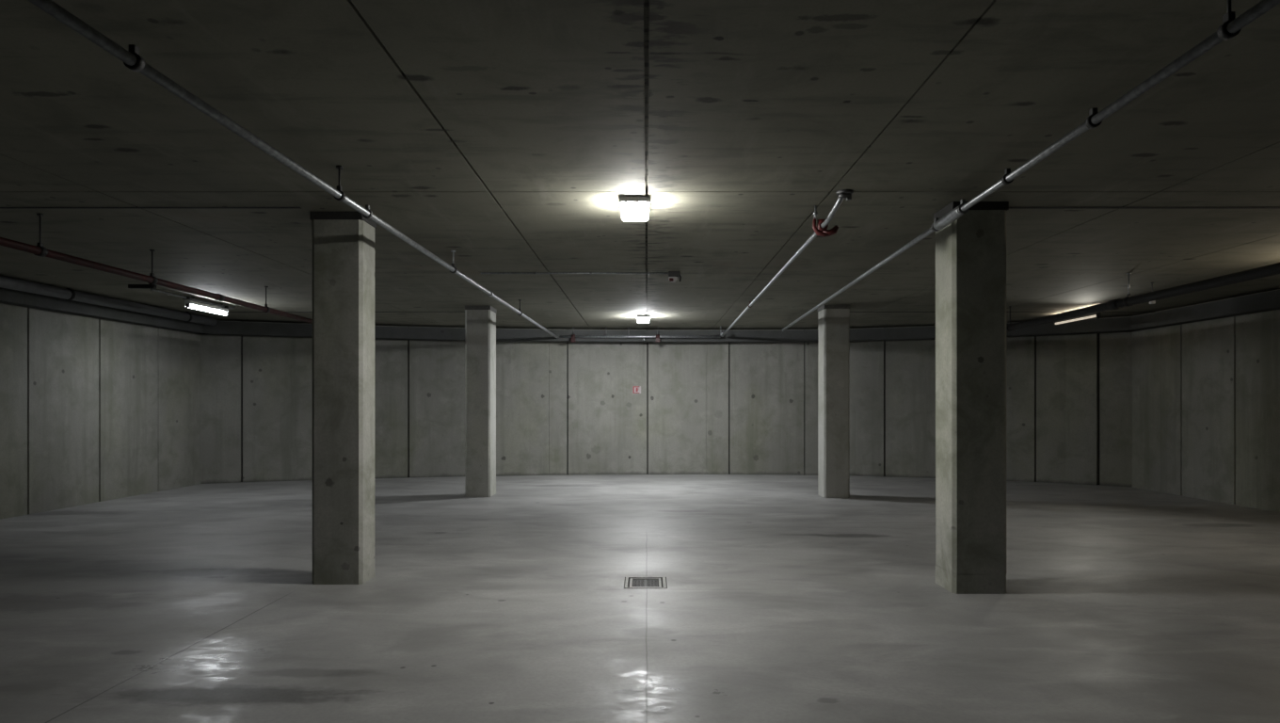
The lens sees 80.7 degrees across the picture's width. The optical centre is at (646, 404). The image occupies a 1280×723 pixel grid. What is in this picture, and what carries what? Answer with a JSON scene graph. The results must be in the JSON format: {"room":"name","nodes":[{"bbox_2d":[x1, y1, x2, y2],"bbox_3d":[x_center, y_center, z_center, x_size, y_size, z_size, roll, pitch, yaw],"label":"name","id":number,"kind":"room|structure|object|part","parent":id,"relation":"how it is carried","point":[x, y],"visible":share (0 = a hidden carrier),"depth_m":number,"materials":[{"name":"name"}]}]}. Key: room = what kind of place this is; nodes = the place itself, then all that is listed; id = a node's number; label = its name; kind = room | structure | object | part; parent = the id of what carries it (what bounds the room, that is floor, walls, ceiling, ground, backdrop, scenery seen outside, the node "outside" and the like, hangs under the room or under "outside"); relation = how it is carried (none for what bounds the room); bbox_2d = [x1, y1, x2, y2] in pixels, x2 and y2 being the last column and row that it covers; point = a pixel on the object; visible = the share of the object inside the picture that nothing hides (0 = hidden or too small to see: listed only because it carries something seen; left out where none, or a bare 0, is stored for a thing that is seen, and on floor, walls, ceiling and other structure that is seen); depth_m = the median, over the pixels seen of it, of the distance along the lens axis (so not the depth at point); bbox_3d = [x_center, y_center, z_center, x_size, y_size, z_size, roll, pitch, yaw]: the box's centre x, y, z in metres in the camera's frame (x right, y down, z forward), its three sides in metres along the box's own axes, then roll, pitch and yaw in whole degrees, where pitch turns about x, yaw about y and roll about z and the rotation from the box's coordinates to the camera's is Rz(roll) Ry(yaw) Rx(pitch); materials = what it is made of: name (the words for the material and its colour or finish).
{"room":"parking garage","nodes":[
{"label":"parking garage","id":0,"kind":"room"},
{"bbox_2d":[0,303,200,519],"bbox_3d":[-7.595,-0.050,2.305,0.250,2.750,20.610,0,0,0],"label":"wall","id":1,"kind":"structure","parent":0,"point":[92,409],"depth_m":10.12,"materials":[{"name":"concrete"}]},
{"bbox_2d":[0,287,202,334],"bbox_3d":[-7.370,-1.278,2.305,0.200,0.205,20.610,0,0,0],"label":"trim","id":2,"kind":"structure","parent":1,"relation":"attached to","point":[10,296],"depth_m":9.88,"materials":[{"name":"metal"}]},
{"bbox_2d":[0,0,1279,330],"bbox_3d":[0.165,-1.550,3.225,15.770,0.250,22.950,0,0,0],"label":"ceiling","id":3,"kind":"structure","parent":0,"point":[505,136],"depth_m":4.14,"materials":[{"name":"concrete"}]},
{"bbox_2d":[0,275,216,325],"bbox_3d":[-7.080,-1.353,8.150,0.140,0.143,8.300,0,0,0],"label":"pipe","id":4,"kind":"object","parent":3,"relation":"attached to","point":[68,294],"visible":1,"depth_m":9.63,"materials":[{"name":"grey metal"}]},
{"bbox_2d":[0,206,301,208],"bbox_3d":[-4.985,-1.429,5.440,4.970,0.013,0.034,0,0,0],"label":"joint","id":5,"kind":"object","parent":3,"relation":"in","point":[136,207],"depth_m":5.44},
{"bbox_2d":[0,213,312,323],"bbox_3d":[-4.641,-1.247,7.699,0.248,0.354,9.401,0,0,-1],"label":"pipe","id":6,"kind":"object","parent":3,"relation":"attached to","point":[39,250],"visible":0.83,"depth_m":6.71,"materials":[{"name":"metal"}]},
{"bbox_3d":[-4.526,-1.300,5.620,0.038,0.249,0.040,0,0,0],"label":"rod","id":7,"kind":"part","parent":6,"relation":"part of","materials":[{"name":"metal"}]},
{"bbox_3d":[-4.544,-1.300,6.920,0.038,0.249,0.040,0,0,0],"label":"rod","id":8,"kind":"part","parent":6,"relation":"part of","materials":[{"name":"metal"}]},
{"bbox_2d":[150,288,235,308],"bbox_3d":[-4.585,-1.081,7.693,0.061,0.057,1.466,0,0,0],"label":"cable conduit","id":9,"kind":"object","parent":6,"relation":"attached to","point":[155,290],"visible":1,"depth_m":7.56,"materials":[{"name":"metal"}]},
{"bbox_2d":[184,296,228,316],"bbox_3d":[-5.985,-1.345,10.260,0.078,0.160,0.920,0,0,0],"label":"lamp","id":10,"kind":"object","parent":3,"relation":"hanging from","point":[191,304],"visible":0.98,"depth_m":10.19,"materials":[{"name":"white plastic"}]},
{"bbox_2d":[27,0,558,338],"bbox_3d":[-1.772,-1.317,7.500,0.062,0.214,12.603,0,0,1],"label":"pipe","id":11,"kind":"object","parent":3,"relation":"hanging from","point":[131,58],"visible":1,"depth_m":3.24,"materials":[{"name":"metal"}]},
{"bbox_3d":[-1.836,-1.349,4.500,0.038,0.150,0.040,0,0,0],"label":"rod","id":12,"kind":"part","parent":11,"relation":"part of","materials":[{"name":"metal"}]},
{"bbox_2d":[181,311,464,312],"bbox_3d":[-5.045,-1.429,11.550,4.850,0.013,0.050,0,0,0],"label":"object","id":13,"kind":"structure","parent":3,"relation":"in","point":[182,312],"depth_m":11.55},
{"bbox_2d":[480,272,668,274],"bbox_3d":[-0.775,-1.413,8.090,2.010,0.024,0.028,0,0,0],"label":"cable conduit","id":14,"kind":"object","parent":3,"relation":"attached to","point":[534,273],"visible":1,"depth_m":8.08,"materials":[{"name":"metal"}]},
{"bbox_2d":[619,195,649,221],"bbox_3d":[-0.083,-1.373,5.288,0.205,0.104,0.324,0,0,0],"label":"ceiling lamp","id":15,"kind":"object","parent":3,"relation":"attached to","point":[632,208],"visible":1,"depth_m":5.16,"materials":[{"name":"white plastic"}]},
{"bbox_2d":[620,203,648,221],"bbox_3d":[-0.083,-1.352,5.290,0.197,0.062,0.274,0,0,0],"label":"diffuser","id":16,"kind":"object","parent":15,"relation":"attached to","point":[630,212],"depth_m":5.17,"materials":[{"name":"white plastic"}]},
{"bbox_2d":[559,327,720,342],"bbox_3d":[-0.120,-1.287,13.855,2.960,0.275,0.090,0,0,0],"label":"pipe","id":17,"kind":"object","parent":3,"relation":"hanging from","point":[572,337],"visible":1,"depth_m":13.84,"materials":[{"name":"metal"}]},
{"bbox_2d":[637,314,649,322],"bbox_3d":[-0.055,-1.373,12.048,0.200,0.104,0.304,0,0,0],"label":"ceiling lamp","id":18,"kind":"object","parent":3,"relation":"attached to","point":[641,318],"visible":1,"depth_m":11.92,"materials":[{"name":"white plastic"}]},
{"bbox_2d":[637,317,649,322],"bbox_3d":[-0.055,-1.352,12.050,0.192,0.062,0.256,0,0,0],"label":"diffuser","id":19,"kind":"object","parent":18,"relation":"attached to","point":[639,319],"depth_m":11.93,"materials":[{"name":"white plastic"}]},
{"bbox_2d":[668,271,681,282],"bbox_3d":[0.303,-1.373,8.099,0.141,0.105,0.142,0,0,0],"label":"smoke detector","id":20,"kind":"object","parent":3,"relation":"attached to","point":[673,276],"visible":1,"depth_m":8.03,"materials":[{"name":"plastic"}]},
{"bbox_2d":[720,189,853,336],"bbox_3d":[1.297,-1.315,9.388,0.196,0.235,8.825,0,0,0],"label":"pipe","id":21,"kind":"object","parent":3,"relation":"hanging from","point":[820,230],"visible":1,"depth_m":5.38,"materials":[{"name":"metal"}]},
{"bbox_3d":[1.208,-1.373,5.390,0.034,0.105,0.034,0,0,0],"label":"valve stem","id":22,"kind":"part","parent":21,"relation":"part of","materials":[{"name":"metal"}]},
{"bbox_3d":[1.278,-1.264,5.374,0.188,0.134,0.048,0,0,4],"label":"valve lever","id":23,"kind":"part","parent":21,"relation":"part of","materials":[{"name":"red paint"}]},
{"bbox_2d":[849,311,1154,312],"bbox_3d":[5.355,-1.429,11.550,4.890,0.013,0.050,0,0,0],"label":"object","id":24,"kind":"structure","parent":3,"relation":"in","point":[850,312],"depth_m":11.55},
{"bbox_2d":[782,0,1279,331],"bbox_3d":[2.090,-1.322,6.800,0.068,0.204,11.606,0,0,2],"label":"pipe","id":25,"kind":"object","parent":3,"relation":"hanging from","point":[1231,26],"visible":1,"depth_m":3.27,"materials":[{"name":"metal"}]},
{"bbox_3d":[1.950,-1.350,2.520,0.038,0.148,0.040,0,0,0],"label":"rod","id":26,"kind":"part","parent":25,"relation":"part of","materials":[{"name":"metal"}]},
{"bbox_2d":[1054,311,1101,325],"bbox_3d":[6.445,-1.339,11.300,0.078,0.172,1.140,0,0,0],"label":"lamp","id":27,"kind":"object","parent":3,"relation":"hanging from","point":[1096,314],"visible":0.64,"depth_m":11.22,"materials":[{"name":"plastic"}]},
{"bbox_2d":[1006,262,1279,331],"bbox_3d":[5.210,-1.241,7.950,0.116,0.367,9.902,0,0,1],"label":"pipe","id":28,"kind":"object","parent":3,"relation":"hanging from","point":[1273,269],"visible":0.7,"depth_m":7.64,"materials":[{"name":"metal"}]},
{"bbox_3d":[5.213,-1.293,8.140,0.038,0.263,0.040,0,0,0],"label":"rod","id":29,"kind":"part","parent":28,"relation":"part of","materials":[{"name":"metal"}]},
{"bbox_2d":[1008,206,1279,208],"bbox_3d":[5.170,-1.429,5.440,5.260,0.013,0.040,0,0,0],"label":"joint","id":30,"kind":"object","parent":3,"relation":"in","point":[1123,207],"depth_m":5.43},
{"bbox_2d":[1149,282,1155,303],"bbox_3d":[5.890,-1.300,8.770,0.050,0.250,0.050,0,0,0],"label":"hanger","id":31,"kind":"object","parent":3,"relation":"hanging from","point":[1154,301],"visible":0.59,"depth_m":8.75,"materials":[{"name":"grey metal"}]},
{"bbox_2d":[0,474,1279,722],"bbox_3d":[0.165,1.400,3.225,15.770,0.150,22.950,0,0,0],"label":"floor","id":32,"kind":"structure","parent":0,"point":[782,600],"depth_m":4.94,"materials":[{"name":"concrete"}]},
{"bbox_2d":[310,211,376,584],"bbox_3d":[-2.287,-0.050,5.695,0.386,2.750,0.298,0,0,0],"label":"concrete column","id":33,"kind":"structure","parent":32,"relation":"on","point":[343,242],"depth_m":5.55,"materials":[{"name":"grey concrete"}]},
{"bbox_2d":[464,305,496,496],"bbox_3d":[-2.430,-0.050,11.045,0.368,2.750,0.458,0,0,0],"label":"concrete column","id":34,"kind":"structure","parent":32,"relation":"on","point":[480,321],"depth_m":10.82,"materials":[{"name":"grey concrete"}]},
{"bbox_2d":[624,576,666,588],"bbox_3d":[-0.007,1.399,5.615,0.315,0.153,0.370,0,0,0],"label":"floor drain","id":35,"kind":"object","parent":32,"relation":"in","point":[632,582],"visible":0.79,"depth_m":5.62,"materials":[{"name":"metal"}]},
{"bbox_2d":[817,304,850,497],"bbox_3d":[2.712,-0.050,10.915,0.373,2.750,0.418,0,0,0],"label":"concrete column","id":36,"kind":"structure","parent":32,"relation":"on","point":[833,320],"depth_m":10.71,"materials":[{"name":"grey concrete"}]},
{"bbox_2d":[933,201,1008,593],"bbox_3d":[2.342,-0.050,5.455,0.393,2.750,0.358,0,0,0],"label":"concrete column","id":37,"kind":"structure","parent":32,"relation":"on","point":[970,251],"depth_m":5.28,"materials":[{"name":"grey concrete"}]},
{"bbox_2d":[200,316,1132,487],"bbox_3d":[0.198,-0.050,13.479,15.287,2.750,2.248,0,0,2],"label":"wall","id":38,"kind":"structure","parent":0,"point":[563,408],"depth_m":13.83,"materials":[{"name":"concrete"}]},
{"bbox_2d":[632,385,640,393],"bbox_3d":[-0.183,-0.284,14.300,0.159,0.140,0.025,0,0,0],"label":"wall sign","id":39,"kind":"object","parent":38,"relation":"attached to","point":[635,389],"visible":1,"depth_m":14.29,"materials":[{"name":"plastic"}]},
{"bbox_2d":[198,317,1131,342],"bbox_3d":[0.192,-1.278,13.206,15.278,0.205,2.292,0,0,2],"label":"ceiling beam","id":40,"kind":"structure","parent":38,"relation":"attached to","point":[1119,324],"depth_m":13.54,"materials":[{"name":"concrete"}]},
{"bbox_2d":[1132,288,1279,511],"bbox_3d":[7.925,-0.050,2.050,0.250,2.750,20.100,0,0,0],"label":"wall","id":41,"kind":"structure","parent":0,"point":[1206,394],"depth_m":10.39,"materials":[{"name":"concrete"}]},
{"bbox_2d":[1125,289,1279,331],"bbox_3d":[7.700,-1.278,2.050,0.200,0.205,20.100,0,0,0],"label":"trim","id":42,"kind":"structure","parent":41,"relation":"attached to","point":[1267,301],"depth_m":10.16,"materials":[{"name":"painted steel"}]}
]}

